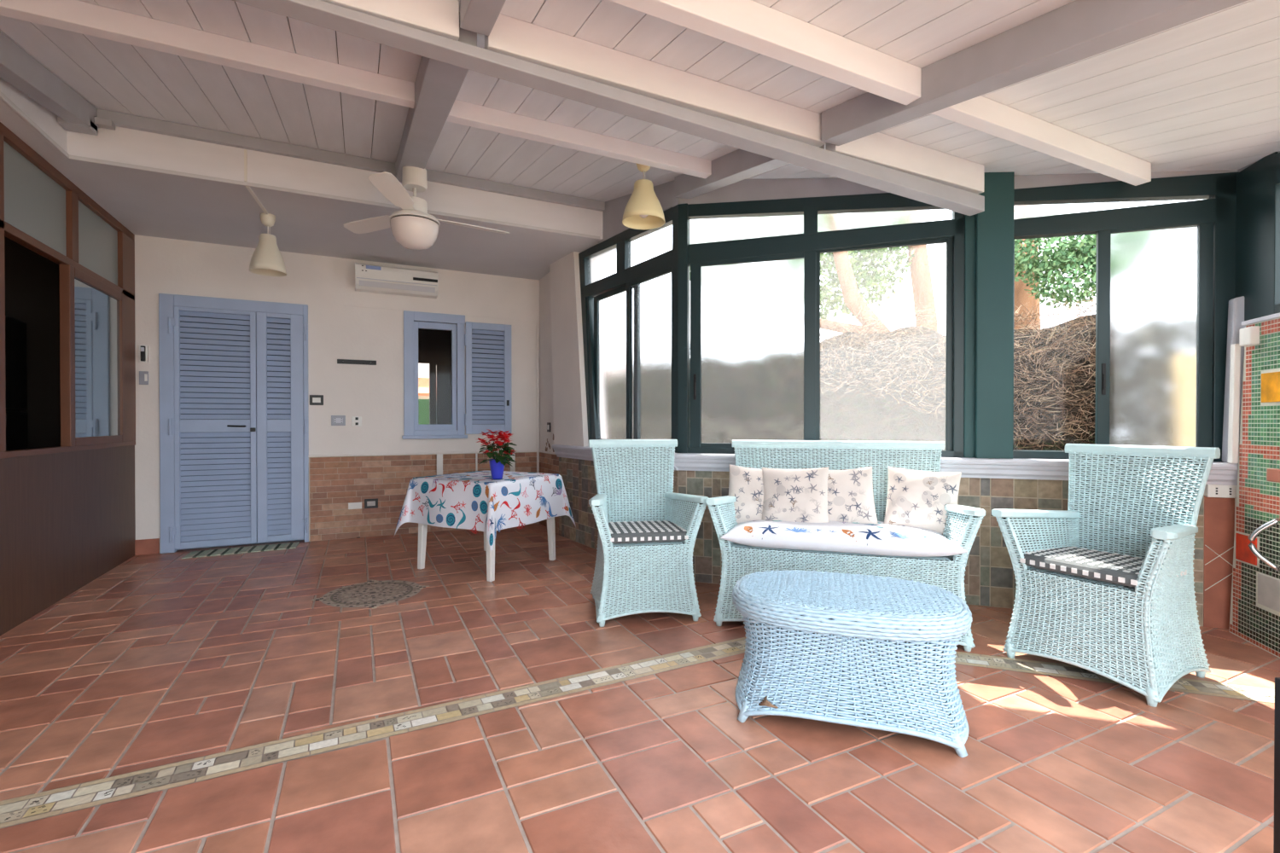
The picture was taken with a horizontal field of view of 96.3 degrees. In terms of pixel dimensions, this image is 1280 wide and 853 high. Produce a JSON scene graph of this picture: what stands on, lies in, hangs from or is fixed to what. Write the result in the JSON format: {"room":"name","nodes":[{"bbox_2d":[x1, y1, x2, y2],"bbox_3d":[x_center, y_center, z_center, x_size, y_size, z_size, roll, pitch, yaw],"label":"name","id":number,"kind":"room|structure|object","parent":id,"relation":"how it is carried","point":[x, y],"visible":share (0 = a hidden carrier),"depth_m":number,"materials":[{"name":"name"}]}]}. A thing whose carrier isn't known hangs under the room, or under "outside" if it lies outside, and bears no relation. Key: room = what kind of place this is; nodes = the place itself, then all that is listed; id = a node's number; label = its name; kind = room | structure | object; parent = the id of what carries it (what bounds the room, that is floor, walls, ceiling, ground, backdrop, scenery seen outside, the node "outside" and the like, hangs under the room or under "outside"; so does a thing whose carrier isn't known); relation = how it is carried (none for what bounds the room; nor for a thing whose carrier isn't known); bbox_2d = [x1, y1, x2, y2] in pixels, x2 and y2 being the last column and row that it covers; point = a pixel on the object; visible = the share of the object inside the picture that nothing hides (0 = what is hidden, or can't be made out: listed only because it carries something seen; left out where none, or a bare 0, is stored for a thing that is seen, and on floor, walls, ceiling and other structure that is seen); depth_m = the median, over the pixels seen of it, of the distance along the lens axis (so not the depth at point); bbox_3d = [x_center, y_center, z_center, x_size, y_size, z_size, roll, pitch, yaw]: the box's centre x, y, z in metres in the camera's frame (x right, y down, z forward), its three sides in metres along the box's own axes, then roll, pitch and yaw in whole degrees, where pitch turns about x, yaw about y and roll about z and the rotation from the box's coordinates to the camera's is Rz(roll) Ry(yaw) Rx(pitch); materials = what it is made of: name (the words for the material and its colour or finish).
{"room":"sunroom","nodes":[
{"label":"sunroom","id":0,"kind":"room"},
{"bbox_2d":[0,122,135,635],"bbox_3d":[-2.764,-0.242,1.766,0.072,2.700,6.813,0,0,-26],"label":"wall","id":1,"kind":"structure","parent":0,"point":[67,511],"depth_m":3.76,"materials":[{"name":"brown laminate"}]},
{"bbox_2d":[0,90,599,239],"bbox_3d":[-1.442,-1.605,3.283,3.420,0.025,1.984,0,0,-26],"label":"trim","id":2,"kind":"structure","parent":1,"relation":"attached to","point":[2,96],"depth_m":3.79,"materials":[{"name":"paint"}]},
{"bbox_2d":[0,77,602,239],"bbox_3d":[-1.441,-1.769,3.290,3.470,0.328,1.998,0,0,-26],"label":"beam","id":3,"kind":"structure","parent":1,"relation":"attached to","point":[122,145],"depth_m":3.89,"materials":[{"name":"white paint"}]},
{"bbox_2d":[0,98,601,279],"bbox_3d":[-1.855,-1.648,4.042,4.050,0.080,3.713,0,0,-26],"label":"ceiling","id":4,"kind":"structure","parent":0,"point":[146,203],"depth_m":4.56,"materials":[{"name":"paint"}]},
{"bbox_2d":[244,149,268,215],"bbox_3d":[-2.713,-1.718,4.066,0.024,0.240,0.570,0,0,-21],"label":"conduit","id":5,"kind":"object","parent":4,"relation":"attached to","point":[249,189],"visible":1,"depth_m":3.83,"materials":[{"name":"white plastic"}]},
{"bbox_2d":[249,212,286,276],"bbox_3d":[-2.834,-1.391,4.369,0.244,0.438,0.244,0,0,-26],"label":"pendant lamp","id":6,"kind":"object","parent":4,"relation":"hanging from","point":[267,260],"visible":1,"depth_m":4.32,"materials":[{"name":"white plastic"}]},
{"bbox_2d":[134,234,539,553],"bbox_3d":[-2.708,-0.395,5.728,4.000,2.950,0.250,0,0,-26],"label":"wall","id":7,"kind":"structure","parent":0,"point":[375,393],"depth_m":5.50,"materials":[{"name":"paint"}]},
{"bbox_2d":[138,344,148,362],"bbox_3d":[-4.189,-0.614,4.833,0.062,0.145,0.046,0,0,-26],"label":"intercom","id":8,"kind":"object","parent":7,"relation":"attached to","point":[142,350],"visible":1,"depth_m":4.82,"materials":[{"name":"white plastic"}]},
{"bbox_2d":[139,371,148,384],"bbox_3d":[-4.196,-0.411,4.848,0.062,0.113,0.017,0,0,-26],"label":"light switch","id":9,"kind":"object","parent":7,"relation":"attached to","point":[143,375],"visible":1,"depth_m":4.84,"materials":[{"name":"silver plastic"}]},
{"bbox_2d":[134,538,159,555],"bbox_3d":[-4.181,1.021,4.868,0.161,0.130,0.012,0,0,-26],"label":"baseboard","id":10,"kind":"structure","parent":7,"relation":"attached to","point":[142,547],"depth_m":4.86,"materials":[{"name":"tile"}]},
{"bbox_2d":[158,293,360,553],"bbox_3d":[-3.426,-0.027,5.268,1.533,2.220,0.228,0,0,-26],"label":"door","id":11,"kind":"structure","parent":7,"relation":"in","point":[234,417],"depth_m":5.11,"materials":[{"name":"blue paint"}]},
{"bbox_2d":[309,395,323,405],"bbox_3d":[-3.053,-0.249,5.413,0.113,0.095,0.013,0,0,-26],"label":"light switch","id":12,"kind":"object","parent":7,"relation":"attached to","point":[314,399],"visible":1,"depth_m":5.41,"materials":[{"name":"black plastic"}]},
{"bbox_2d":[331,415,345,425],"bbox_3d":[-2.890,-0.057,5.493,0.123,0.098,0.016,0,0,-26],"label":"outlet","id":13,"kind":"object","parent":7,"relation":"attached to","point":[335,420],"visible":1,"depth_m":5.49,"materials":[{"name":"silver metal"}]},
{"bbox_2d":[348,502,361,509],"bbox_3d":[-2.760,0.768,5.556,0.120,0.064,0.004,0,0,-26],"label":"cover plate","id":14,"kind":"object","parent":7,"relation":"attached to","point":[351,505],"visible":1,"depth_m":5.55,"materials":[{"name":"white plastic"}]},
{"bbox_2d":[337,359,376,365],"bbox_3d":[-2.743,-0.625,5.558,0.341,0.042,0.022,0,0,-26],"label":"metal bracket","id":15,"kind":"object","parent":7,"relation":"attached to","point":[339,361],"visible":1,"depth_m":5.55,"materials":[{"name":"black metal"}]},
{"bbox_2d":[351,416,361,426],"bbox_3d":[-2.747,-0.049,5.560,0.089,0.099,0.022,0,0,-26],"label":"outlet","id":16,"kind":"object","parent":7,"relation":"attached to","point":[356,421],"visible":1,"depth_m":5.56,"materials":[{"name":"white plastic"}]},
{"bbox_2d":[364,498,378,508],"bbox_3d":[-2.631,0.754,5.614,0.121,0.091,0.013,0,0,-26],"label":"outlet","id":17,"kind":"object","parent":7,"relation":"attached to","point":[369,503],"visible":1,"depth_m":5.61,"materials":[{"name":"black plastic"}]},
{"bbox_2d":[343,258,403,310],"bbox_3d":[-2.606,-1.394,5.629,0.530,0.462,0.007,0,0,-26],"label":"channel","id":18,"kind":"object","parent":7,"relation":"attached to","point":[344,258],"visible":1,"depth_m":5.52,"materials":[{"name":"paint"}]},
{"bbox_2d":[354,262,438,298],"bbox_3d":[-2.381,-1.429,5.629,0.744,0.235,0.204,0,0,-26],"label":"air conditioner","id":19,"kind":"object","parent":7,"relation":"attached to","point":[369,278],"visible":1,"depth_m":5.56,"materials":[{"name":"white plastic"}]},
{"bbox_2d":[308,450,555,457],"bbox_3d":[-1.939,0.277,5.521,2.226,0.020,0.810,0,0,-26],"label":"trim","id":20,"kind":"structure","parent":7,"relation":"attached to","point":[460,452],"depth_m":5.75,"materials":[{"name":"paint"}]},
{"bbox_2d":[308,452,558,541],"bbox_3d":[-1.937,0.681,5.525,2.221,0.800,0.810,0,0,-26],"label":"wainscot","id":21,"kind":"object","parent":7,"relation":"attached to","point":[334,482],"depth_m":5.64,"materials":[{"name":"brick"}]},
{"bbox_2d":[436,453,442,475],"bbox_3d":[-2.056,0.651,5.894,0.060,0.735,0.018,0,0,-26],"label":"strip","id":22,"kind":"object","parent":7,"relation":"attached to","point":[439,456],"visible":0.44,"depth_m":5.88,"materials":[{"name":"white plastic"}]},
{"bbox_2d":[401,310,511,439],"bbox_3d":[-1.902,-0.519,5.998,1.087,1.285,0.156,0,0,-26],"label":"window","id":23,"kind":"structure","parent":7,"relation":"in","point":[482,352],"depth_m":6.00,"materials":[{"name":"blue paint"}]},
{"bbox_2d":[465,321,511,434],"bbox_3d":[-1.605,-0.507,6.089,0.475,1.170,0.035,0,0,-26],"label":"shutter","id":24,"kind":"object","parent":23,"relation":"attached to","point":[485,350],"depth_m":6.08,"materials":[{"name":"blue paint"}]},
{"bbox_2d":[475,453,477,471],"bbox_3d":[-1.726,0.650,6.056,0.018,0.735,0.018,0,0,-26],"label":"strip","id":25,"kind":"object","parent":7,"relation":"attached to","point":[476,454],"visible":0.44,"depth_m":6.05,"materials":[{"name":"white plastic"}]},
{"bbox_2d":[465,314,538,325],"bbox_3d":[-1.476,-0.448,6.191,0.772,1.462,0.007,0,0,-26],"label":"channel","id":26,"kind":"object","parent":7,"relation":"attached to","point":[466,314],"visible":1,"depth_m":6.19,"materials":[{"name":"paint"}]},
{"bbox_2d":[509,452,515,471],"bbox_3d":[-1.384,0.649,6.224,0.055,0.735,0.018,0,0,-26],"label":"strip","id":27,"kind":"object","parent":7,"relation":"attached to","point":[512,468],"visible":0.24,"depth_m":6.22,"materials":[{"name":"white plastic"}]},
{"bbox_2d":[536,325,539,472],"bbox_3d":[-1.130,-0.049,6.345,0.025,2.150,0.018,0,0,-26],"label":"pipe","id":28,"kind":"object","parent":7,"relation":"attached to","point":[538,326],"visible":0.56,"depth_m":6.33,"materials":[{"name":"paint"}]},
{"bbox_2d":[539,272,554,452],"bbox_3d":[-0.805,-0.397,6.073,0.300,2.950,0.813,0,0,-26],"label":"wall","id":29,"kind":"structure","parent":0,"point":[546,409],"depth_m":6.15,"materials":[{"name":"paint"}]},
{"bbox_2d":[549,251,588,446],"bbox_3d":[-0.600,-0.729,5.508,0.250,1.820,0.730,0,0,-33],"label":"wall pier","id":30,"kind":"object","parent":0,"point":[569,392],"visible":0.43,"depth_m":5.39,"materials":[{"name":"paint"}]},
{"bbox_2d":[558,457,678,549],"bbox_3d":[-0.193,0.656,4.923,0.184,0.860,1.950,0,0,-33],"label":"wall","id":31,"kind":"structure","parent":0,"point":[578,477],"depth_m":5.30,"materials":[{"name":"tile"}]},
{"bbox_2d":[545,433,554,454],"bbox_3d":[-0.904,0.183,5.930,0.005,0.223,0.532,0,0,-26],"label":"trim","id":32,"kind":"structure","parent":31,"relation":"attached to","point":[546,449],"depth_m":6.04,"materials":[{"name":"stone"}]},
{"bbox_2d":[551,444,678,471],"bbox_3d":[-0.211,0.241,4.855,0.286,0.120,1.940,0,0,-33],"label":"trim","id":33,"kind":"structure","parent":31,"relation":"attached to","point":[567,451],"depth_m":5.23,"materials":[{"name":"stone"}]},
{"bbox_2d":[578,204,677,453],"bbox_3d":[-0.141,-0.708,4.738,0.070,1.790,1.600,0,0,-33],"label":"window","id":34,"kind":"structure","parent":31,"relation":"in","point":[629,279],"depth_m":4.58,"materials":[{"name":"glass"}]},
{"bbox_2d":[0,523,1279,852],"bbox_3d":[-0.822,1.168,1.722,9.238,0.120,9.000,0,0,-26],"label":"floor","id":35,"kind":"structure","parent":0,"point":[159,660],"depth_m":2.04,"materials":[{"name":"tile"}]},
{"bbox_2d":[181,541,299,558],"bbox_3d":[-3.461,1.079,5.014,0.824,0.009,0.259,0,0,-29],"label":"doormat","id":36,"kind":"object","parent":35,"relation":"on","point":[292,545],"visible":1,"depth_m":4.98,"materials":[{"name":"fabric"}]},
{"bbox_2d":[311,579,429,608],"bbox_3d":[-1.756,1.093,3.769,0.597,0.001,0.597,0,0,13],"label":"medallion","id":37,"kind":"object","parent":35,"relation":"on","point":[372,593],"visible":1,"depth_m":3.74,"materials":[{"name":"tile"}]},
{"bbox_2d":[417,517,555,581],"bbox_3d":[-1.194,0.741,4.528,0.780,0.695,0.780,0,0,29],"label":"plastic table","id":38,"kind":"object","parent":35,"relation":"on","point":[422,529],"visible":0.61,"depth_m":4.37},
{"bbox_2d":[394,470,575,550],"bbox_3d":[-1.194,0.613,4.527,0.986,0.454,0.986,0,0,29],"label":"tablecloth","id":39,"kind":"object","parent":38,"relation":"on","point":[475,501],"visible":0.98,"depth_m":4.20,"materials":[{"name":"white fabric"}]},
{"bbox_2d":[475,429,516,479],"bbox_3d":[-1.064,0.204,4.267,0.311,0.372,0.347,0,0,-26],"label":"poinsettia","id":40,"kind":"object","parent":39,"relation":"on","point":[497,466],"visible":1,"depth_m":4.23,"materials":[{"name":"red plant"}]},
{"bbox_2d":[488,459,505,479],"bbox_3d":[-1.064,0.316,4.271,0.122,0.148,0.122,0,0,-26],"label":"pot","id":41,"kind":"object","parent":39,"relation":"on","point":[497,469],"depth_m":4.23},
{"bbox_2d":[0,637,1274,828],"bbox_3d":[0.461,1.103,2.299,6.209,0.001,1.478,0,0,-7],"label":"floor tile border","id":42,"kind":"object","parent":35,"relation":"in","point":[142,786],"depth_m":2.12,"materials":[{"name":"tile"}]},
{"bbox_2d":[588,439,708,627],"bbox_3d":[0.005,0.591,3.476,0.672,1.009,0.681,0,0,-10],"label":"wicker armchair","id":43,"kind":"object","parent":35,"relation":"on","point":[634,478],"visible":0.89,"depth_m":3.25,"materials":[{"name":"wicker"}]},
{"bbox_2d":[608,520,688,543],"bbox_3d":[0.018,0.620,3.397,0.497,0.060,0.437,0,0,-10],"label":"seat cushion","id":44,"kind":"object","parent":43,"relation":"on","point":[658,531],"visible":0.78,"depth_m":3.23,"materials":[{"name":"grey fabric"}]},
{"bbox_2d":[706,439,985,651],"bbox_3d":[1.103,0.593,3.256,1.358,1.009,0.681,0,0,17],"label":"wicker sofa","id":45,"kind":"object","parent":35,"relation":"on","point":[738,561],"visible":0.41,"depth_m":3.15,"materials":[{"name":"wicker"}]},
{"bbox_2d":[720,519,966,557],"bbox_3d":[1.077,0.598,3.170,1.190,0.142,0.524,0,0,17],"label":"sofa cushion","id":46,"kind":"object","parent":45,"relation":"on","point":[881,538],"visible":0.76,"depth_m":2.97,"materials":[{"name":"white fabric"}]},
{"bbox_2d":[728,465,764,523],"bbox_3d":[0.703,0.423,3.419,0.407,0.383,0.170,0,0,4],"label":"throw pillow","id":47,"kind":"object","parent":46,"relation":"on","point":[746,484],"visible":0.56,"depth_m":3.38,"materials":[{"name":"beige fabric"}]},
{"bbox_2d":[762,466,829,523],"bbox_3d":[0.892,0.419,3.298,0.399,0.374,0.167,0,0,23],"label":"throw pillow","id":48,"kind":"object","parent":46,"relation":"on","point":[789,495],"visible":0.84,"depth_m":3.26,"materials":[{"name":"beige fabric"}]},
{"bbox_2d":[827,466,878,523],"bbox_3d":[1.156,0.419,3.291,0.372,0.377,0.179,0,0,6],"label":"throw pillow","id":49,"kind":"object","parent":46,"relation":"on","point":[850,491],"visible":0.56,"depth_m":3.23,"materials":[{"name":"beige fabric"}]},
{"bbox_2d":[884,466,961,537],"bbox_3d":[1.548,0.415,3.155,0.372,0.371,0.176,0,0,35],"label":"throw pillow","id":50,"kind":"object","parent":46,"relation":"on","point":[916,498],"visible":0.84,"depth_m":3.12,"materials":[{"name":"beige fabric"}]},
{"bbox_2d":[731,570,972,757],"bbox_3d":[0.801,0.873,2.252,0.868,0.478,0.596,0,0,18],"label":"wicker coffee table","id":51,"kind":"object","parent":35,"relation":"on","point":[858,650],"visible":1,"depth_m":2.03,"materials":[{"name":"wicker"}]},
{"bbox_2d":[991,443,1220,707],"bbox_3d":[2.147,0.597,2.639,0.681,1.009,0.672,0,0,-29],"label":"wicker armchair","id":52,"kind":"object","parent":35,"relation":"on","point":[1144,502],"visible":0.86,"depth_m":2.56,"materials":[{"name":"wicker"}]},
{"bbox_2d":[1019,545,1186,587],"bbox_3d":[2.077,0.626,2.599,0.437,0.060,0.497,0,0,-29],"label":"seat cushion","id":53,"kind":"object","parent":52,"relation":"on","point":[1105,567],"visible":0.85,"depth_m":2.54,"materials":[{"name":"grey fabric"}]},
{"bbox_2d":[1273,677,1279,852],"bbox_3d":[1.612,0.870,1.429,0.035,0.480,0.030,0,0,0],"label":"post","id":54,"kind":"object","parent":35,"relation":"on","point":[1277,717],"visible":1,"depth_m":1.44,"materials":[{"name":"black plastic"}]},
{"bbox_2d":[0,0,1279,202],"bbox_3d":[0.360,-1.570,2.618,6.367,0.991,5.400,0,0,-26],"label":"ceiling","id":55,"kind":"structure","parent":0,"point":[1202,93],"depth_m":2.55,"materials":[{"name":"wood"}]},
{"bbox_2d":[0,31,115,135],"bbox_3d":[-2.193,-1.415,1.202,0.225,0.964,5.010,0,0,-26],"label":"rafter","id":56,"kind":"object","parent":55,"relation":"attached to","point":[18,68],"depth_m":2.93,"materials":[{"name":"grey paint"}]},
{"bbox_2d":[0,0,414,108],"bbox_3d":[-1.829,-1.600,2.404,1.650,0.103,0.070,0,0,-26],"label":"purlin","id":57,"kind":"object","parent":55,"relation":"attached to","point":[78,16],"visible":1,"depth_m":2.38,"materials":[{"name":"white paint"}]},
{"bbox_2d":[96,108,395,172],"bbox_3d":[-2.532,-1.870,3.826,1.646,0.087,0.044,0,0,-26],"label":"ceiling beam","id":58,"kind":"structure","parent":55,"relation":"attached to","point":[148,125],"depth_m":3.76,"materials":[{"name":"grey paint"}]},
{"bbox_2d":[395,11,477,182],"bbox_3d":[-1.195,-1.651,3.154,0.150,0.522,2.385,0,0,-26],"label":"rafter","id":59,"kind":"object","parent":55,"relation":"attached to","point":[438,84],"visible":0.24,"depth_m":2.70,"materials":[{"name":"grey paint"}]},
{"bbox_2d":[343,166,509,250],"bbox_3d":[-1.387,-1.448,3.832,1.075,0.527,1.146,0,0,-26],"label":"ceiling fan","id":60,"kind":"object","parent":59,"relation":"hanging from","point":[412,227],"visible":0.98,"depth_m":3.74,"materials":[{"name":"white plastic"}]},
{"bbox_2d":[459,0,506,35],"bbox_3d":[-0.025,-1.227,0.890,0.100,0.522,2.535,0,0,-26],"label":"rafter","id":61,"kind":"object","parent":55,"relation":"attached to","point":[478,16],"visible":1,"depth_m":1.92,"materials":[{"name":"grey paint"}]},
{"bbox_2d":[425,168,605,211],"bbox_3d":[-0.956,-1.875,4.601,1.435,0.087,0.044,0,0,-26],"label":"purlin","id":62,"kind":"object","parent":55,"relation":"attached to","point":[432,176],"depth_m":4.55,"materials":[{"name":"grey paint"}]},
{"bbox_2d":[383,168,395,177],"bbox_3d":[-1.812,-1.812,4.145,0.080,0.065,0.060,0,0,-26],"label":"bracket","id":63,"kind":"object","parent":62,"relation":"attached to","point":[393,172],"visible":0.42,"depth_m":4.12,"materials":[{"name":"metal"}]},
{"bbox_2d":[446,99,711,178],"bbox_3d":[-0.281,-1.623,3.266,1.590,0.099,0.070,0,0,-26],"label":"purlin","id":64,"kind":"object","parent":55,"relation":"attached to","point":[462,113],"visible":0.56,"depth_m":3.20,"materials":[{"name":"white paint"}]},
{"bbox_2d":[232,0,984,215],"bbox_3d":[-0.164,-1.300,2.284,4.730,0.145,0.090,0,0,-26],"label":"beam","id":65,"kind":"structure","parent":55,"relation":"attached to","point":[319,13],"depth_m":2.30,"materials":[{"name":"grey paint"}]},
{"bbox_2d":[320,0,459,40],"bbox_3d":[-1.425,-1.438,1.668,1.725,0.139,0.070,0,0,-26],"label":"purlin","id":66,"kind":"object","parent":65,"relation":"on","point":[438,17],"visible":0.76,"depth_m":1.96,"materials":[{"name":"white paint"}]},
{"bbox_2d":[484,13,826,147],"bbox_3d":[0.166,-1.443,2.451,1.620,0.141,0.070,0,0,-26],"label":"purlin","id":67,"kind":"object","parent":65,"relation":"on","point":[509,36],"visible":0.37,"depth_m":2.35,"materials":[{"name":"white paint"}]},
{"bbox_2d":[826,132,984,194],"bbox_3d":[1.458,-1.435,3.087,1.150,0.166,0.070,0,0,-26],"label":"purlin","id":68,"kind":"object","parent":65,"relation":"on","point":[879,148],"visible":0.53,"depth_m":3.06,"materials":[{"name":"white paint"}]},
{"bbox_2d":[598,180,680,243],"bbox_3d":[0.018,-1.757,4.572,0.160,0.371,1.160,0,0,-33],"label":"trim","id":69,"kind":"structure","parent":55,"relation":"attached to","point":[613,225],"depth_m":4.69,"materials":[{"name":"grey paint"}]},
{"bbox_2d":[622,162,665,229],"bbox_3d":[0.023,-1.495,3.623,0.274,0.410,0.274,0,0,-26],"label":"pendant lamp","id":70,"kind":"object","parent":55,"relation":"hanging from","point":[643,210],"visible":0.94,"depth_m":3.56,"materials":[{"name":"beige plastic"}]},
{"bbox_2d":[674,144,824,198],"bbox_3d":[0.582,-1.561,3.438,0.110,0.357,1.325,0,0,-26],"label":"rafter","id":71,"kind":"object","parent":55,"relation":"attached to","point":[739,165],"visible":0.56,"depth_m":3.46,"materials":[{"name":"grey paint"}]},
{"bbox_2d":[608,0,921,104],"bbox_3d":[0.388,-1.354,1.937,1.565,0.126,0.070,0,0,-26],"label":"purlin","id":72,"kind":"object","parent":55,"relation":"attached to","point":[750,25],"visible":1,"depth_m":1.98,"materials":[{"name":"white paint"}]},
{"bbox_2d":[821,0,1248,145],"bbox_3d":[1.474,-1.215,1.628,0.110,0.557,2.535,0,0,-26],"label":"rafter","id":73,"kind":"object","parent":55,"relation":"attached to","point":[1078,30],"visible":1,"depth_m":1.92,"materials":[{"name":"grey paint"}]},
{"bbox_2d":[930,95,1151,186],"bbox_3d":[1.956,-1.371,2.731,1.730,0.111,0.070,0,0,-26],"label":"purlin","id":74,"kind":"object","parent":55,"relation":"attached to","point":[981,113],"visible":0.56,"depth_m":2.68,"materials":[{"name":"white paint"}]},
{"bbox_2d":[678,470,1204,626],"bbox_3d":[1.710,0.664,3.685,2.973,0.860,0.228,0,0,17],"label":"wall","id":75,"kind":"structure","parent":0,"point":[974,492],"depth_m":3.49,"materials":[{"name":"tile"}]},
{"bbox_2d":[677,178,964,457],"bbox_3d":[1.161,-0.775,3.852,1.820,1.936,0.175,0,0,17],"label":"window","id":76,"kind":"structure","parent":75,"relation":"in","point":[748,272],"depth_m":3.87,"materials":[{"name":"glass"}]},
{"bbox_2d":[674,453,994,478],"bbox_3d":[1.216,0.248,3.805,1.996,0.120,0.286,0,0,17],"label":"trim","id":77,"kind":"structure","parent":75,"relation":"attached to","point":[969,468],"depth_m":3.85,"materials":[{"name":"stone"}]},
{"bbox_2d":[989,458,1238,485],"bbox_3d":[2.679,0.252,3.327,1.200,0.120,0.286,0,0,20],"label":"trim","id":78,"kind":"structure","parent":75,"relation":"attached to","point":[1225,474],"depth_m":3.32,"materials":[{"name":"stone"}]},
{"bbox_2d":[1221,296,1245,462],"bbox_3d":[3.192,-0.253,3.059,0.114,0.892,0.060,0,0,20],"label":"pipe cover","id":79,"kind":"object","parent":78,"relation":"on","point":[1236,310],"visible":0.47,"depth_m":3.06,"materials":[{"name":"plastic"}]},
{"bbox_2d":[1012,169,1239,462],"bbox_3d":[2.757,-0.656,3.332,1.120,1.705,0.172,0,0,20],"label":"window","id":80,"kind":"structure","parent":75,"relation":"in","point":[1166,267],"depth_m":3.22,"materials":[{"name":"glass"}]},
{"bbox_2d":[1204,484,1237,498],"bbox_3d":[3.144,0.348,3.098,0.130,0.070,0.034,0,0,20],"label":"outlet","id":81,"kind":"object","parent":75,"relation":"attached to","point":[1211,491],"visible":0.85,"depth_m":3.09,"materials":[{"name":"white plastic"}]},
{"bbox_2d":[963,171,1014,459],"bbox_3d":[2.125,-0.685,3.532,0.253,1.840,0.215,0,0,18],"label":"wall column","id":82,"kind":"structure","parent":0,"point":[988,396],"depth_m":3.43,"materials":[{"name":"metal"}]},
{"bbox_2d":[1234,498,1236,520],"bbox_3d":[3.267,0.289,3.012,0.159,1.620,0.190,0,0,18],"label":"wall","id":83,"kind":"structure","parent":0,"point":[1235,498],"depth_m":3.09,"materials":[{"name":"paint"}]},
{"bbox_2d":[1203,495,1234,629],"bbox_3d":[3.185,0.738,3.202,0.140,0.720,0.188,0,0,20],"label":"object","id":84,"kind":"structure","parent":83,"relation":"attached to","point":[1218,512],"depth_m":3.12,"materials":[{"name":"tile"}]},
{"bbox_2d":[1229,312,1279,658],"bbox_3d":[2.858,0.287,1.870,0.220,1.640,2.445,0,0,18],"label":"wall","id":85,"kind":"structure","parent":0,"point":[1254,618],"depth_m":2.86,"materials":[{"name":"multicoloured tile"}]},
{"bbox_2d":[1227,343,1240,463],"bbox_3d":[3.117,-0.119,3.008,0.027,0.624,0.055,0,0,18],"label":"duct","id":86,"kind":"object","parent":85,"relation":"attached to","point":[1234,401],"visible":0.91,"depth_m":3.00,"materials":[{"name":"white plastic"}]},
{"bbox_2d":[1239,325,1259,346],"bbox_3d":[3.075,-0.455,2.893,0.038,0.090,0.085,0,0,18],"label":"junction box","id":87,"kind":"object","parent":85,"relation":"attached to","point":[1249,335],"visible":1,"depth_m":2.87,"materials":[{"name":"white plastic"}]},
{"bbox_2d":[1235,151,1279,320],"bbox_3d":[2.903,-0.959,1.839,0.200,0.841,2.630,0,0,18],"label":"window","id":88,"kind":"structure","parent":85,"relation":"in","point":[1258,185],"depth_m":2.92,"materials":[{"name":"green metal"}]},
{"bbox_2d":[1248,517,1279,571],"bbox_3d":[2.997,0.561,2.751,0.110,0.258,0.024,0,1,43],"label":"grab rail","id":89,"kind":"object","parent":85,"relation":"attached to","point":[1253,535],"visible":1,"depth_m":2.75,"materials":[{"name":"silver metal"}]},
{"bbox_2d":[1266,468,1279,482],"bbox_3d":[2.992,0.232,2.655,0.043,0.060,0.180,0,0,18],"label":"soap shelf","id":90,"kind":"object","parent":85,"relation":"attached to","point":[1272,474],"visible":1,"depth_m":2.71,"materials":[{"name":"ceramic"}]},
{"label":"outside","id":91,"kind":"structure","parent":0,"visible":0},
{"bbox_3d":[3.632,1.336,8.484,38.000,0.150,40.000,0,0,-26],"label":"ground","id":92,"kind":"structure","parent":91,"visible":0},
{"bbox_2d":[418,363,429,399],"bbox_3d":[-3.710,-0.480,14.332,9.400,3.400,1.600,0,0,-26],"label":"house","id":93,"kind":"structure","parent":92,"relation":"on","point":[423,369],"depth_m":13.79,"materials":[{"name":"paint"}]},
{"bbox_2d":[418,399,429,424],"bbox_3d":[-3.643,0.370,10.804,7.000,1.750,0.200,0,0,-26],"label":"hedge","id":94,"kind":"object","parent":92,"relation":"on","point":[423,404],"visible":0.02,"depth_m":10.53,"materials":[{"name":"green plant"}]},
{"bbox_2d":[820,246,914,333],"bbox_3d":[1.954,-0.832,6.841,3.260,4.217,1.584,0,0,-9],"label":"tree","id":95,"kind":"object","parent":92,"relation":"on","point":[849,270],"visible":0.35,"depth_m":6.92,"materials":[{"name":"green plant"}]},
{"bbox_2d":[689,288,1095,450],"bbox_3d":[1.244,0.009,6.071,6.640,2.538,1.828,0,0,29],"label":"hillside","id":96,"kind":"structure","parent":92,"relation":"on","point":[890,386],"depth_m":5.31,"materials":[{"name":"plant"}]},
{"bbox_2d":[907,244,937,331],"bbox_3d":[3.804,-1.804,7.431,3.224,6.156,1.891,0,0,5],"label":"tree","id":97,"kind":"object","parent":92,"relation":"on","point":[922,284],"visible":0.02,"depth_m":7.08,"materials":[{"name":"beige plant"}]},
{"bbox_2d":[1014,234,1096,329],"bbox_3d":[4.182,-1.024,5.869,1.262,4.611,1.788,0,0,-11],"label":"tree","id":98,"kind":"object","parent":92,"relation":"on","point":[1030,268],"visible":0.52,"depth_m":5.58,"materials":[{"name":"green plant"}]},
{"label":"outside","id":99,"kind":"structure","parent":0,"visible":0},
{"bbox_2d":[4,236,60,448],"bbox_3d":[-4.035,-0.339,1.244,2.660,3.100,7.200,0,0,-26],"label":"wall beyond partition","id":100,"kind":"structure","parent":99,"point":[32,280],"depth_m":4.63,"materials":[{"name":"black"}]},
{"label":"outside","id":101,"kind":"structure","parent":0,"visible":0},
{"bbox_2d":[418,328,451,424],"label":"window","id":102,"kind":"structure","parent":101,"point":[434,346],"depth_m":8.71,"materials":[{"name":"glass"}]},
{"bbox_2d":[436,365,451,424],"bbox_3d":[-2.813,0.082,8.346,0.280,1.940,0.060,0,0,-26],"label":"screen","id":103,"kind":"object","parent":102,"relation":"on","point":[443,372],"visible":0.21,"depth_m":8.29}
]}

